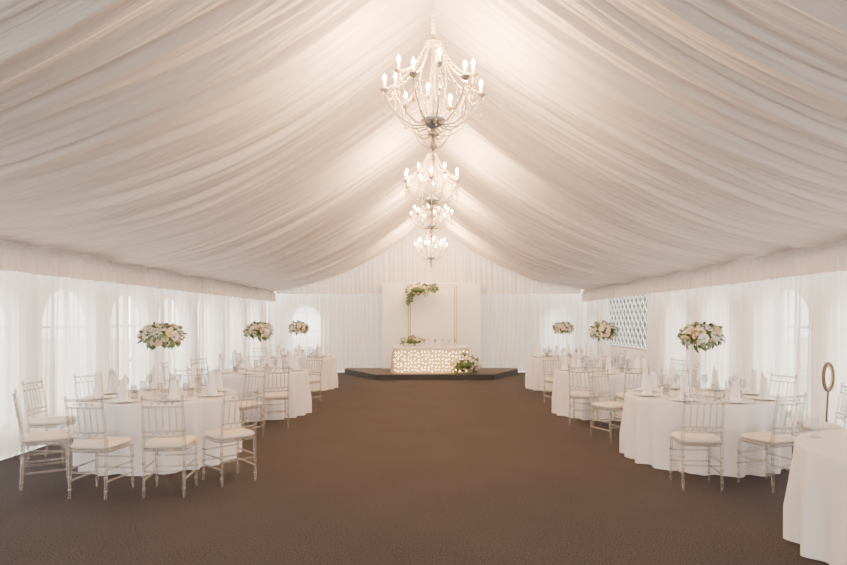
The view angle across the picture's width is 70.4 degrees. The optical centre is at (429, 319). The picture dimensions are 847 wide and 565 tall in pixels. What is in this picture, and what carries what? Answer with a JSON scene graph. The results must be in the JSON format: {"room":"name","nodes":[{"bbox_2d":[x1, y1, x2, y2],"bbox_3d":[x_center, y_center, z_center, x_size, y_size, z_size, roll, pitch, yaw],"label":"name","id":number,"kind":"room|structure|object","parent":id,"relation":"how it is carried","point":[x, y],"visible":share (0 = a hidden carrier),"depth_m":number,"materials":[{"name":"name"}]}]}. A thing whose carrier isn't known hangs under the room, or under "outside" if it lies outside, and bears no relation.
{"room":"event hall","nodes":[
{"label":"event hall","id":0,"kind":"room"},
{"bbox_2d":[0,372,828,564],"bbox_3d":[-0.050,1.675,8.000,10.000,0.050,22.000,0,0,0],"label":"floor","id":1,"kind":"structure","parent":0,"point":[378,472],"depth_m":5.55,"materials":[{"name":"brown carpet"}]},
{"bbox_2d":[0,270,71,457],"bbox_3d":[-5.028,0.425,7.480,0.144,2.410,1.720,0,0,0],"label":"sheer curtain","id":2,"kind":"object","parent":1,"relation":"on","point":[35,324],"visible":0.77,"depth_m":7.53,"materials":[{"name":"fabric"}]},
{"bbox_2d":[12,391,70,490],"bbox_3d":[-3.906,1.172,6.033,0.491,0.956,0.416,0,0,-33],"label":"dining chair","id":3,"kind":"object","parent":1,"relation":"on","point":[56,436],"visible":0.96,"depth_m":5.95,"materials":[{"name":"beige plastic"}]},
{"bbox_2d":[21,378,75,465],"bbox_3d":[-4.412,1.172,6.998,0.491,0.956,0.416,0,0,-3],"label":"dining chair","id":4,"kind":"object","parent":1,"relation":"on","point":[48,422],"visible":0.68,"depth_m":6.90,"materials":[{"name":"fabric"}]},
{"bbox_2d":[68,277,129,435],"bbox_3d":[-5.030,0.425,9.200,0.151,2.410,1.720,0,0,0],"label":"sheer curtain","id":5,"kind":"object","parent":1,"relation":"on","point":[99,311],"visible":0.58,"depth_m":9.12,"materials":[{"name":"fabric"}]},
{"bbox_2d":[63,396,134,498],"bbox_3d":[-3.134,1.172,5.689,0.416,0.956,0.491,0,0,7],"label":"dining chair","id":6,"kind":"object","parent":1,"relation":"on","point":[96,444],"visible":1,"depth_m":5.59,"materials":[{"name":"fabric"}]},
{"bbox_2d":[130,285,171,388],"bbox_3d":[-5.035,0.425,10.920,0.148,2.410,1.720,0,0,0],"label":"sheer curtain","id":7,"kind":"object","parent":1,"relation":"on","point":[148,305],"visible":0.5,"depth_m":10.67,"materials":[{"name":"fabric"}]},
{"bbox_2d":[73,387,241,475],"bbox_3d":[-3.229,1.270,7.197,1.820,0.744,1.798,0,0,-11],"label":"round banquet table","id":8,"kind":"object","parent":1,"relation":"on","point":[201,415],"visible":0.7,"depth_m":6.49,"materials":[{"name":"fabric"}]},
{"bbox_2d":[83,395,112,399],"bbox_3d":[-3.776,0.887,6.826,0.300,0.020,0.300,0,0,-34],"label":"dinner plate","id":9,"kind":"object","parent":8,"relation":"on","point":[105,396],"visible":0.83,"depth_m":6.79,"materials":[{"name":"white"}]},
{"bbox_2d":[92,372,103,397],"bbox_3d":[-3.776,0.738,6.826,0.116,0.296,0.116,0,0,-29],"label":"folded napkin","id":10,"kind":"object","parent":9,"relation":"on","point":[97,392],"visible":0.95,"depth_m":6.79,"materials":[{"name":"white"}]},
{"bbox_2d":[107,399,137,402],"bbox_3d":[-3.348,0.887,6.542,0.300,0.020,0.300,0,0,11],"label":"dinner plate","id":11,"kind":"object","parent":8,"relation":"on","point":[115,400],"visible":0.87,"depth_m":6.53,"materials":[{"name":"white"}]},
{"bbox_2d":[117,374,128,401],"bbox_3d":[-3.348,0.738,6.542,0.116,0.296,0.116,0,0,31],"label":"folded napkin","id":12,"kind":"object","parent":11,"relation":"on","point":[123,392],"visible":1,"depth_m":6.51,"materials":[{"name":"white"}]},
{"bbox_2d":[139,387,164,389],"bbox_3d":[-3.594,0.887,7.756,0.300,0.020,0.300,0,0,-34],"label":"dinner plate","id":13,"kind":"object","parent":8,"relation":"on","point":[143,388],"visible":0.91,"depth_m":7.74,"materials":[{"name":"white"}]},
{"bbox_2d":[147,365,156,388],"bbox_3d":[-3.594,0.738,7.756,0.116,0.296,0.116,0,0,30],"label":"folded napkin","id":14,"kind":"object","parent":13,"relation":"on","point":[151,385],"visible":0.99,"depth_m":7.72,"materials":[{"name":"white"}]},
{"bbox_2d":[137,322,186,389],"bbox_3d":[-3.214,0.457,7.198,0.576,0.881,0.553,0,0,-19],"label":"flower centerpiece","id":15,"kind":"object","parent":8,"relation":"on","point":[162,334],"visible":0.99,"depth_m":7.04,"materials":[{"name":"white plant"}]},
{"bbox_2d":[159,398,186,401],"bbox_3d":[-2.846,0.887,6.644,0.300,0.020,0.300,0,0,-34],"label":"dinner plate","id":16,"kind":"object","parent":8,"relation":"on","point":[164,399],"visible":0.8,"depth_m":6.61,"materials":[{"name":"white"}]},
{"bbox_2d":[167,373,178,400],"bbox_3d":[-2.846,0.738,6.644,0.116,0.296,0.116,0,0,2],"label":"folded napkin","id":17,"kind":"object","parent":16,"relation":"on","point":[172,392],"visible":1,"depth_m":6.62,"materials":[{"name":"white"}]},
{"bbox_2d":[182,386,205,388],"bbox_3d":[-3.092,0.887,7.858,0.300,0.020,0.300,0,0,11],"label":"dinner plate","id":18,"kind":"object","parent":8,"relation":"on","point":[185,387],"visible":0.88,"depth_m":7.84,"materials":[{"name":"white"}]},
{"bbox_2d":[189,365,198,387],"bbox_3d":[-3.092,0.738,7.858,0.116,0.296,0.116,0,0,-31],"label":"folded napkin","id":19,"kind":"object","parent":18,"relation":"on","point":[193,377],"visible":0.98,"depth_m":7.82,"materials":[{"name":"white"}]},
{"bbox_2d":[199,393,223,396],"bbox_3d":[-2.562,0.887,7.072,0.300,0.020,0.300,0,0,11],"label":"dinner plate","id":20,"kind":"object","parent":8,"relation":"on","point":[219,394],"visible":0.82,"depth_m":7.05,"materials":[{"name":"white"}]},
{"bbox_2d":[207,370,217,395],"bbox_3d":[-2.562,0.738,7.072,0.116,0.296,0.116,0,0,-28],"label":"folded napkin","id":21,"kind":"object","parent":20,"relation":"on","point":[212,390],"visible":1,"depth_m":7.04,"materials":[{"name":"white"}]},
{"bbox_3d":[-3.878,0.887,7.328,0.300,0.020,0.300,0,0,11],"label":"dinner plate","id":22,"kind":"object","parent":8,"relation":"on","visible":0},
{"bbox_2d":[107,368,117,392],"bbox_3d":[-3.878,0.738,7.328,0.116,0.296,0.116,0,0,0],"label":"folded napkin","id":23,"kind":"object","parent":22,"relation":"on","point":[112,386],"visible":1,"depth_m":7.30,"materials":[{"name":"white"}]},
{"bbox_3d":[-2.664,0.887,7.574,0.300,0.020,0.300,0,0,-34],"label":"dinner plate","id":24,"kind":"object","parent":8,"relation":"on","visible":0},
{"bbox_2d":[215,367,223,390],"bbox_3d":[-2.664,0.738,7.574,0.116,0.296,0.116,0,0,-1],"label":"folded napkin","id":25,"kind":"object","parent":24,"relation":"on","point":[219,383],"visible":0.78,"depth_m":7.55,"materials":[{"name":"white"}]},
{"bbox_2d":[140,395,197,490],"bbox_3d":[-2.496,1.172,5.749,0.416,0.956,0.491,0,0,-7],"label":"dining chair","id":26,"kind":"object","parent":1,"relation":"on","point":[160,443],"visible":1,"depth_m":5.66,"materials":[{"name":"fabric"}]},
{"bbox_2d":[173,290,207,386],"bbox_3d":[-5.033,0.425,12.640,0.150,2.410,1.720,0,0,0],"label":"sheer curtain","id":27,"kind":"object","parent":1,"relation":"on","point":[189,308],"visible":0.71,"depth_m":12.51,"materials":[{"name":"fabric"}]},
{"bbox_2d":[206,294,233,370],"bbox_3d":[-5.031,0.425,14.360,0.151,2.410,1.720,0,0,0],"label":"sheer curtain","id":28,"kind":"object","parent":1,"relation":"on","point":[218,308],"visible":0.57,"depth_m":14.23,"materials":[{"name":"fabric"}]},
{"bbox_2d":[202,390,258,479],"bbox_3d":[-2.048,1.172,6.178,0.491,0.956,0.416,0,0,45],"label":"dining chair","id":29,"kind":"object","parent":1,"relation":"on","point":[226,435],"visible":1,"depth_m":6.11,"materials":[{"name":"fabric"}]},
{"bbox_2d":[231,297,251,366],"bbox_3d":[-5.029,0.425,16.080,0.146,2.410,1.720,0,0,0],"label":"sheer curtain","id":30,"kind":"object","parent":1,"relation":"on","point":[241,309],"visible":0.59,"depth_m":16.03,"materials":[{"name":"fabric"}]},
{"bbox_2d":[238,369,266,442],"bbox_3d":[-2.586,1.172,8.378,0.416,0.956,0.491,0,0,27],"label":"dining chair","id":31,"kind":"object","parent":1,"relation":"on","point":[245,405],"visible":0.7,"depth_m":8.31,"materials":[{"name":"beige plastic"}]},
{"bbox_2d":[205,367,311,420],"bbox_3d":[-3.039,1.270,10.603,1.816,0.744,1.815,0,0,21],"label":"round banquet table","id":32,"kind":"object","parent":1,"relation":"on","point":[299,401],"visible":0.61,"depth_m":9.89,"materials":[{"name":"fabric"}]},
{"bbox_2d":[243,321,274,341],"bbox_3d":[-3.023,0.458,10.599,0.564,0.878,0.568,0,0,-27],"label":"flower centerpiece","id":33,"kind":"object","parent":32,"relation":"on","point":[255,329],"visible":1,"depth_m":10.45,"materials":[{"name":"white plant"}]},
{"bbox_3d":[-3.015,0.887,9.930,0.300,0.020,0.300,0,0,-1],"label":"dinner plate","id":34,"kind":"object","parent":32,"relation":"on","visible":0},
{"bbox_2d":[244,356,250,373],"bbox_3d":[-3.015,0.738,9.930,0.116,0.296,0.116,0,0,4],"label":"folded napkin","id":35,"kind":"object","parent":34,"relation":"on","point":[247,364],"visible":0.99,"depth_m":9.90,"materials":[{"name":"white"}]},
{"bbox_3d":[-2.546,0.887,10.137,0.300,0.020,0.300,0,0,44],"label":"dinner plate","id":36,"kind":"object","parent":32,"relation":"on","visible":0},
{"bbox_2d":[276,355,282,372],"bbox_3d":[-2.546,0.738,10.137,0.116,0.296,0.116,0,0,-26],"label":"folded napkin","id":37,"kind":"object","parent":36,"relation":"on","point":[279,361],"visible":0.98,"depth_m":10.10,"materials":[{"name":"white"}]},
{"bbox_3d":[-3.493,0.887,10.116,0.300,0.020,0.300,0,0,44],"label":"dinner plate","id":38,"kind":"object","parent":32,"relation":"on","visible":0},
{"bbox_2d":[220,355,225,372],"bbox_3d":[-3.493,0.738,10.116,0.116,0.296,0.116,0,0,33],"label":"folded napkin","id":39,"kind":"object","parent":38,"relation":"on","point":[222,360],"visible":0.78,"depth_m":10.08,"materials":[{"name":"white"}]},
{"bbox_2d":[252,300,269,366],"bbox_3d":[-5.032,0.425,17.800,0.145,2.410,1.720,0,0,0],"label":"sheer curtain","id":40,"kind":"object","parent":1,"relation":"on","point":[260,309],"visible":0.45,"depth_m":17.69,"materials":[{"name":"fabric"}]},
{"bbox_2d":[260,365,289,427],"bbox_3d":[-2.408,1.172,9.321,0.416,0.956,0.491,0,0,-22],"label":"dining chair","id":41,"kind":"object","parent":1,"relation":"on","point":[280,395],"visible":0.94,"depth_m":9.23,"materials":[{"name":"beige plastic"}]},
{"bbox_2d":[261,355,337,391],"bbox_3d":[-3.158,1.270,14.498,1.816,0.744,1.826,0,0,-36],"label":"round banquet table","id":42,"kind":"object","parent":1,"relation":"on","point":[328,377],"visible":0.5,"depth_m":13.95,"materials":[{"name":"fabric"}]},
{"bbox_2d":[288,320,309,335],"bbox_3d":[-3.167,0.449,14.492,0.568,0.897,0.554,0,0,-34],"label":"flower centerpiece","id":43,"kind":"object","parent":42,"relation":"on","point":[299,326],"visible":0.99,"depth_m":14.35,"materials":[{"name":"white plant"}]},
{"bbox_2d":[274,295,325,354],"bbox_3d":[-4.115,0.415,18.971,1.630,2.430,0.097,0,0,0],"label":"sheer curtain","id":44,"kind":"object","parent":1,"relation":"on","point":[310,309],"visible":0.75,"depth_m":18.96,"materials":[{"name":"fabric"}]},
{"bbox_2d":[307,356,322,397],"bbox_3d":[-2.386,1.172,11.728,0.416,0.956,0.491,0,0,27],"label":"dining chair","id":45,"kind":"object","parent":1,"relation":"on","point":[311,380],"visible":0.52,"depth_m":11.73,"materials":[{"name":"beige plastic"}]},
{"bbox_2d":[326,295,378,371],"bbox_3d":[-2.450,0.415,18.971,1.700,2.430,0.103,0,0,0],"label":"sheer curtain","id":46,"kind":"object","parent":1,"relation":"on","point":[352,321],"visible":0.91,"depth_m":18.97,"materials":[{"name":"fabric"}]},
{"bbox_2d":[379,295,381,367],"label":"sheer curtain","id":47,"kind":"object","parent":1,"relation":"on","point":[380,331],"depth_m":18.97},
{"bbox_2d":[345,368,517,379],"bbox_3d":[0.040,1.575,17.650,5.320,0.149,2.300,0,0,0],"label":"stage platform","id":48,"kind":"object","parent":1,"relation":"on","point":[370,373],"visible":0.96,"depth_m":16.63,"materials":[{"name":"carpet"}]},
{"bbox_2d":[390,345,470,372],"bbox_3d":[0.019,1.119,17.242,2.302,0.753,0.891,0,0,0],"label":"table","id":49,"kind":"object","parent":48,"relation":"on","point":[425,352],"visible":0.8,"depth_m":16.86,"materials":[{"name":"beige"}]},
{"bbox_2d":[399,335,425,345],"bbox_3d":[-0.495,0.607,17.195,0.797,0.366,0.554,0,0,0],"label":"flower arrangement","id":50,"kind":"object","parent":49,"relation":"on","point":[412,339],"visible":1,"depth_m":17.08,"materials":[{"name":"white plant"}]},
{"bbox_2d":[382,282,480,367],"bbox_3d":[0.045,0.164,18.697,3.090,2.668,0.154,0,0,0],"label":"backdrop panel","id":51,"kind":"object","parent":48,"relation":"on","point":[432,315],"visible":0.65,"depth_m":18.62,"materials":[{"name":"white"}]},
{"bbox_2d":[408,285,456,344],"bbox_3d":[0.070,0.222,18.250,1.580,2.555,0.300,0,0,0],"label":"arch frame","id":52,"kind":"object","parent":48,"relation":"on","point":[408,285],"visible":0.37,"depth_m":18.24,"materials":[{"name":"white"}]},
{"bbox_2d":[404,282,439,305],"bbox_3d":[-0.247,-0.781,18.200,1.093,0.756,0.576,0,0,0],"label":"flower arrangement","id":53,"kind":"object","parent":52,"relation":"attached to","point":[415,289],"visible":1,"depth_m":18.12,"materials":[{"name":"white plant"}]},
{"bbox_2d":[448,353,480,373],"bbox_3d":[0.973,1.244,16.784,0.955,0.652,0.626,0,0,0],"label":"flower arrangement","id":54,"kind":"object","parent":48,"relation":"on","point":[467,362],"visible":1,"depth_m":16.61,"materials":[{"name":"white plant"}]},
{"bbox_2d":[481,295,483,367],"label":"sheer curtain","id":55,"kind":"object","parent":1,"relation":"on","point":[482,296],"depth_m":18.96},
{"bbox_2d":[484,295,535,371],"bbox_3d":[2.525,0.415,18.972,1.650,2.430,0.108,0,0,0],"label":"sheer curtain","id":56,"kind":"object","parent":1,"relation":"on","point":[509,320],"visible":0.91,"depth_m":18.97,"materials":[{"name":"fabric"}]},
{"bbox_2d":[536,295,582,354],"bbox_3d":[4.090,0.415,18.970,1.480,2.430,0.096,0,0,0],"label":"sheer curtain","id":57,"kind":"object","parent":1,"relation":"on","point":[550,309],"visible":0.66,"depth_m":18.97,"materials":[{"name":"fabric"}]},
{"bbox_2d":[525,355,597,391],"bbox_3d":[3.230,1.270,14.500,1.820,0.744,1.798,0,0,2],"label":"round banquet table","id":58,"kind":"object","parent":1,"relation":"on","point":[534,376],"visible":0.5,"depth_m":13.96,"materials":[{"name":"fabric"}]},
{"bbox_2d":[552,321,574,356],"bbox_3d":[3.219,0.457,14.493,0.553,0.881,0.576,0,0,-32],"label":"flower centerpiece","id":59,"kind":"object","parent":58,"relation":"on","point":[559,326],"visible":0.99,"depth_m":14.34,"materials":[{"name":"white plant"}]},
{"bbox_2d":[568,366,598,423],"bbox_3d":[2.407,1.172,9.421,0.416,0.956,0.491,0,0,24],"label":"dining chair","id":60,"kind":"object","parent":1,"relation":"on","point":[576,394],"visible":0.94,"depth_m":9.32,"materials":[{"name":"beige plastic"}]},
{"bbox_2d":[586,299,609,365],"bbox_3d":[4.932,0.425,17.700,0.123,2.410,2.400,0,0,0],"label":"sheer curtain","id":61,"kind":"object","parent":1,"relation":"on","point":[597,310],"visible":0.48,"depth_m":17.47,"materials":[{"name":"fabric"}]},
{"bbox_2d":[552,367,657,420],"bbox_3d":[3.080,1.270,10.593,1.816,0.744,1.826,0,0,-13],"label":"round banquet table","id":62,"kind":"object","parent":1,"relation":"on","point":[619,383],"visible":0.6,"depth_m":9.89,"materials":[{"name":"fabric"}]},
{"bbox_2d":[588,320,618,341],"bbox_3d":[3.068,0.449,10.592,0.568,0.897,0.554,0,0,5],"label":"flower centerpiece","id":63,"kind":"object","parent":62,"relation":"on","point":[603,330],"visible":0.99,"depth_m":10.46,"materials":[{"name":"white plant"}]},
{"bbox_3d":[2.961,0.887,9.939,0.300,0.020,0.300,0,0,9],"label":"dinner plate","id":64,"kind":"object","parent":62,"relation":"on","visible":0},
{"bbox_2d":[605,356,611,373],"bbox_3d":[2.961,0.738,9.939,0.116,0.296,0.116,0,0,-1],"label":"folded napkin","id":65,"kind":"object","parent":64,"relation":"on","point":[608,363],"visible":0.96,"depth_m":9.90,"materials":[{"name":"white"}]},
{"bbox_3d":[2.525,0.887,10.210,0.300,0.020,0.300,0,0,-36],"label":"dinner plate","id":66,"kind":"object","parent":62,"relation":"on","visible":0},
{"bbox_2d":[575,355,581,371],"bbox_3d":[2.525,0.738,10.210,0.116,0.296,0.116,0,0,28],"label":"folded napkin","id":67,"kind":"object","parent":66,"relation":"on","point":[578,362],"visible":0.98,"depth_m":10.18,"materials":[{"name":"white"}]},
{"bbox_3d":[2.409,0.887,10.709,0.300,0.020,0.300,0,0,9],"label":"dinner plate","id":68,"kind":"object","parent":62,"relation":"on","visible":0},
{"bbox_2d":[562,353,567,369],"bbox_3d":[2.409,0.738,10.709,0.116,0.296,0.116,0,0,-32],"label":"folded napkin","id":69,"kind":"object","parent":68,"relation":"on","point":[565,363],"visible":1,"depth_m":10.68,"materials":[{"name":"white"}]},
{"bbox_3d":[3.460,0.887,10.055,0.300,0.020,0.300,0,0,-36],"label":"dinner plate","id":70,"kind":"object","parent":62,"relation":"on","visible":0},
{"bbox_2d":[633,355,639,372],"bbox_3d":[3.460,0.738,10.055,0.116,0.296,0.116,0,0,-31],"label":"folded napkin","id":71,"kind":"object","parent":70,"relation":"on","point":[636,363],"visible":0.98,"depth_m":10.02,"materials":[{"name":"white"}]},
{"bbox_2d":[587,368,623,437],"bbox_3d":[2.486,1.172,8.328,0.416,0.956,0.491,0,0,-27],"label":"dining chair","id":72,"kind":"object","parent":1,"relation":"on","point":[604,405],"visible":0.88,"depth_m":8.24,"materials":[{"name":"beige plastic"}]},
{"bbox_2d":[614,369,648,418],"bbox_3d":[3.122,1.172,9.268,0.416,0.956,0.491,0,0,-3],"label":"dining chair","id":73,"kind":"object","parent":1,"relation":"on","point":[621,396],"visible":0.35,"depth_m":9.24,"materials":[{"name":"fabric"}]},
{"bbox_2d":[646,291,677,382],"bbox_3d":[4.931,0.425,12.690,0.164,2.410,1.820,0,0,0],"label":"sheer curtain","id":74,"kind":"object","parent":1,"relation":"on","point":[662,308],"visible":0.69,"depth_m":12.67,"materials":[{"name":"fabric"}]},
{"bbox_2d":[657,358,685,386],"bbox_3d":[4.330,1.172,10.909,0.491,0.956,0.416,0,0,-17],"label":"dining chair","id":75,"kind":"object","parent":1,"relation":"on","point":[660,384],"visible":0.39,"depth_m":10.82,"materials":[{"name":"beige plastic"}]},
{"bbox_2d":[669,393,725,491],"bbox_3d":[2.656,1.172,5.969,0.416,0.956,0.491,0,0,7],"label":"dining chair","id":76,"kind":"object","parent":1,"relation":"on","point":[701,438],"visible":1,"depth_m":5.87,"materials":[{"name":"fabric"}]},
{"bbox_2d":[678,284,723,387],"bbox_3d":[4.928,0.425,10.920,0.148,2.410,1.720,0,0,0],"label":"sheer curtain","id":77,"kind":"object","parent":1,"relation":"on","point":[706,304],"visible":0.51,"depth_m":10.97,"materials":[{"name":"fabric"}]},
{"bbox_2d":[619,387,791,477],"bbox_3d":[3.235,1.270,7.178,1.815,0.744,1.816,0,0,-29],"label":"round banquet table","id":78,"kind":"object","parent":1,"relation":"on","point":[647,424],"visible":0.81,"depth_m":6.46,"materials":[{"name":"fabric"}]},
{"bbox_2d":[635,393,660,396],"bbox_3d":[2.574,0.887,7.098,0.300,0.020,0.300,0,0,-6],"label":"dinner plate","id":79,"kind":"object","parent":78,"relation":"on","point":[640,394],"visible":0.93,"depth_m":7.05,"materials":[{"name":"white"}]},
{"bbox_2d":[642,370,652,394],"bbox_3d":[2.574,0.738,7.098,0.116,0.296,0.116,0,0,-17],"label":"folded napkin","id":80,"kind":"object","parent":79,"relation":"on","point":[647,390],"visible":1,"depth_m":7.07,"materials":[{"name":"white"}]},
{"bbox_2d":[661,386,680,388],"bbox_3d":[3.168,0.887,7.836,0.300,0.020,0.300,0,0,-6],"label":"dinner plate","id":81,"kind":"object","parent":78,"relation":"on","point":[666,387],"visible":0.66,"depth_m":7.86,"materials":[{"name":"white"}]},
{"bbox_2d":[668,366,676,387],"bbox_3d":[3.168,0.738,7.836,0.116,0.296,0.116,0,0,42],"label":"folded napkin","id":82,"kind":"object","parent":81,"relation":"on","point":[672,375],"visible":0.93,"depth_m":7.80,"materials":[{"name":"white"}]},
{"bbox_2d":[670,397,698,401],"bbox_3d":[2.820,0.887,6.648,0.300,0.020,0.300,0,0,39],"label":"dinner plate","id":83,"kind":"object","parent":78,"relation":"on","point":[676,398],"visible":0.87,"depth_m":6.63,"materials":[{"name":"white"}]},
{"bbox_2d":[679,373,689,400],"bbox_3d":[2.820,0.738,6.648,0.116,0.296,0.116,0,0,44],"label":"folded napkin","id":84,"kind":"object","parent":83,"relation":"on","point":[684,389],"visible":0.98,"depth_m":6.61,"materials":[{"name":"white"}]},
{"bbox_2d":[676,322,725,352],"bbox_3d":[3.242,0.458,7.163,0.564,0.878,0.568,0,0,41],"label":"flower centerpiece","id":85,"kind":"object","parent":78,"relation":"on","point":[695,333],"visible":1,"depth_m":7.03,"materials":[{"name":"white plant"}]},
{"bbox_2d":[704,387,727,390],"bbox_3d":[3.660,0.887,7.692,0.300,0.020,0.300,0,0,39],"label":"dinner plate","id":86,"kind":"object","parent":78,"relation":"on","point":[708,388],"visible":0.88,"depth_m":7.66,"materials":[{"name":"white"}]},
{"bbox_2d":[711,366,719,389],"bbox_3d":[3.660,0.738,7.692,0.116,0.296,0.116,0,0,-18],"label":"folded napkin","id":87,"kind":"object","parent":86,"relation":"on","point":[715,378],"visible":0.94,"depth_m":7.66,"materials":[{"name":"white"}]},
{"bbox_2d":[720,399,750,403],"bbox_3d":[3.312,0.887,6.504,0.300,0.020,0.300,0,0,-6],"label":"dinner plate","id":88,"kind":"object","parent":78,"relation":"on","point":[723,400],"visible":0.87,"depth_m":6.48,"materials":[{"name":"white"}]},
{"bbox_2d":[730,374,741,401],"bbox_3d":[3.312,0.738,6.504,0.116,0.296,0.116,0,0,14],"label":"folded napkin","id":89,"kind":"object","parent":88,"relation":"on","point":[735,392],"visible":1,"depth_m":6.47,"materials":[{"name":"white"}]},
{"bbox_2d":[740,391,758,394],"bbox_3d":[3.906,0.887,7.242,0.300,0.020,0.300,0,0,-6],"label":"dinner plate","id":90,"kind":"object","parent":78,"relation":"on","point":[744,392],"visible":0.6,"depth_m":7.24,"materials":[{"name":"white"}]},
{"bbox_2d":[748,369,758,393],"bbox_3d":[3.906,0.738,7.242,0.116,0.296,0.116,0,0,-45],"label":"folded napkin","id":91,"kind":"object","parent":90,"relation":"on","point":[753,387],"visible":1,"depth_m":7.21,"materials":[{"name":"white"}]},
{"bbox_2d":[749,396,778,400],"bbox_3d":[3.762,0.887,6.750,0.300,0.020,0.300,0,0,39],"label":"dinner plate","id":92,"kind":"object","parent":78,"relation":"on","point":[752,397],"visible":0.91,"depth_m":6.72,"materials":[{"name":"white"}]},
{"bbox_2d":[759,373,769,398],"bbox_3d":[3.762,0.738,6.750,0.116,0.296,0.116,0,0,-15],"label":"folded napkin","id":93,"kind":"object","parent":92,"relation":"on","point":[763,392],"visible":1,"depth_m":6.72,"materials":[{"name":"white"}]},
{"bbox_2d":[723,278,783,397],"bbox_3d":[4.929,0.425,9.200,0.156,2.410,1.720,0,0,0],"label":"sheer curtain","id":94,"kind":"object","parent":1,"relation":"on","point":[751,314],"visible":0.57,"depth_m":9.20,"materials":[{"name":"fabric"}]},
{"bbox_2d":[736,393,807,489],"bbox_3d":[3.391,1.172,5.950,0.416,0.956,0.491,0,0,-20],"label":"dining chair","id":95,"kind":"object","parent":1,"relation":"on","point":[762,438],"visible":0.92,"depth_m":5.86,"materials":[{"name":"fabric"}]},
{"bbox_2d":[769,373,797,443],"bbox_3d":[4.410,1.172,7.760,0.491,0.956,0.416,0,0,-19],"label":"dining chair","id":96,"kind":"object","parent":1,"relation":"on","point":[788,412],"visible":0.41,"depth_m":7.66,"materials":[{"name":"beige plastic"}]},
{"bbox_2d":[780,271,846,436],"bbox_3d":[4.928,0.425,7.480,0.144,2.410,1.720,0,0,0],"label":"sheer curtain","id":97,"kind":"object","parent":1,"relation":"on","point":[813,308],"visible":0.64,"depth_m":7.66,"materials":[{"name":"fabric"}]},
{"bbox_2d":[783,429,846,564],"bbox_3d":[3.495,1.270,4.089,1.826,0.744,1.816,0,0,-23],"label":"round banquet table","id":98,"kind":"object","parent":1,"relation":"on","point":[815,501],"visible":1,"depth_m":4.12,"materials":[{"name":"fabric"}]},
{"bbox_2d":[794,382,846,436],"bbox_3d":[4.329,1.172,6.608,0.491,0.956,0.416,0,0,22],"label":"dining chair","id":99,"kind":"object","parent":1,"relation":"on","point":[808,426],"visible":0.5,"depth_m":6.56,"materials":[{"name":"fabric"}]},
{"bbox_2d":[0,0,846,290],"bbox_3d":[-0.050,-2.035,8.000,10.000,2.322,22.000,0,0,0],"label":"ceiling","id":100,"kind":"structure","parent":0,"point":[249,143],"depth_m":5.89,"materials":[{"name":"fabric"}]},
{"bbox_2d":[0,240,275,301],"bbox_3d":[-4.920,-0.758,7.910,0.232,0.404,21.780,0,0,0],"label":"curtain valance","id":101,"kind":"object","parent":100,"relation":"hanging from","point":[14,256],"visible":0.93,"depth_m":8.95,"materials":[{"name":"fabric"}]},
{"bbox_2d":[276,220,580,293],"bbox_3d":[-0.050,-2.033,18.881,9.600,2.426,0.061,0,0,0],"label":"drape","id":102,"kind":"object","parent":100,"relation":"attached to","point":[399,263],"visible":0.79,"depth_m":18.88,"materials":[{"name":"fabric"}]},
{"bbox_2d":[414,210,447,270],"bbox_3d":[0.030,-2.239,16.900,0.912,1.774,0.974,0,0,26],"label":"chandelier","id":103,"kind":"object","parent":100,"relation":"hanging from","point":[430,257],"visible":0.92,"depth_m":16.85,"materials":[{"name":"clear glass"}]},
{"bbox_2d":[409,174,453,241],"bbox_3d":[0.030,-2.407,12.900,0.974,1.462,0.912,0,0,-42],"label":"chandelier","id":104,"kind":"object","parent":100,"relation":"hanging from","point":[430,227],"visible":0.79,"depth_m":12.85,"materials":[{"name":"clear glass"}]},
{"bbox_2d":[403,139,460,224],"bbox_3d":[0.030,-2.285,9.200,0.974,1.690,0.912,0,0,-21],"label":"chandelier","id":105,"kind":"object","parent":100,"relation":"hanging from","point":[431,200],"visible":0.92,"depth_m":9.15,"materials":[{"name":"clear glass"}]},
{"bbox_2d":[380,0,485,162],"bbox_3d":[0.030,-2.285,5.500,0.974,1.690,0.912,0,0,0],"label":"chandelier","id":106,"kind":"object","parent":100,"relation":"hanging from","point":[432,120],"visible":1,"depth_m":5.45,"materials":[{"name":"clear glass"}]},
{"bbox_2d":[582,239,846,301],"bbox_3d":[4.816,-0.758,7.910,0.249,0.402,21.780,0,0,0],"label":"curtain valance","id":107,"kind":"object","parent":100,"relation":"hanging from","point":[831,256],"visible":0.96,"depth_m":9.08,"materials":[{"name":"fabric"}]},
{"bbox_2d":[271,290,586,371],"bbox_3d":[-0.050,-0.789,19.200,10.200,4.879,0.001,0,0,0],"label":"wall","id":108,"kind":"structure","parent":0,"point":[585,302],"depth_m":19.20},
{"bbox_2d":[610,345,645,367],"bbox_3d":[5.150,0.350,8.000,0.001,2.600,22.000,0,0,0],"label":"wall","id":109,"kind":"structure","parent":0,"point":[614,350],"depth_m":16.05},
{"bbox_2d":[609,295,646,349],"bbox_3d":[5.150,0.016,15.592,0.060,1.420,3.336,0,0,0],"label":"window","id":110,"kind":"structure","parent":109,"relation":"in","point":[611,344],"depth_m":15.48,"materials":[{"name":"white plastic"}]},
{"bbox_2d":[822,362,834,421],"bbox_3d":[4.680,1.070,7.050,0.240,1.160,0.240,0,0,-29],"label":"oval mirror","id":111,"kind":"object","parent":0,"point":[828,373],"visible":0.8,"depth_m":7.05,"materials":[{"name":"metal"}]},
{"label":"outside","id":112,"kind":"structure","parent":0,"visible":0},
{"bbox_2d":[0,337,172,459],"bbox_3d":[0.000,1.830,15.000,80.000,0.240,90.000,0,0,0],"label":"ground","id":113,"kind":"structure","parent":112,"point":[129,337],"depth_m":22.31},
{"bbox_2d":[610,295,646,347],"bbox_3d":[8.553,-0.183,31.325,1.093,3.938,34.650,0,0,0],"label":"hedge","id":114,"kind":"object","parent":113,"relation":"on","point":[640,298],"visible":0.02,"depth_m":24.52,"materials":[{"name":"green plant"}]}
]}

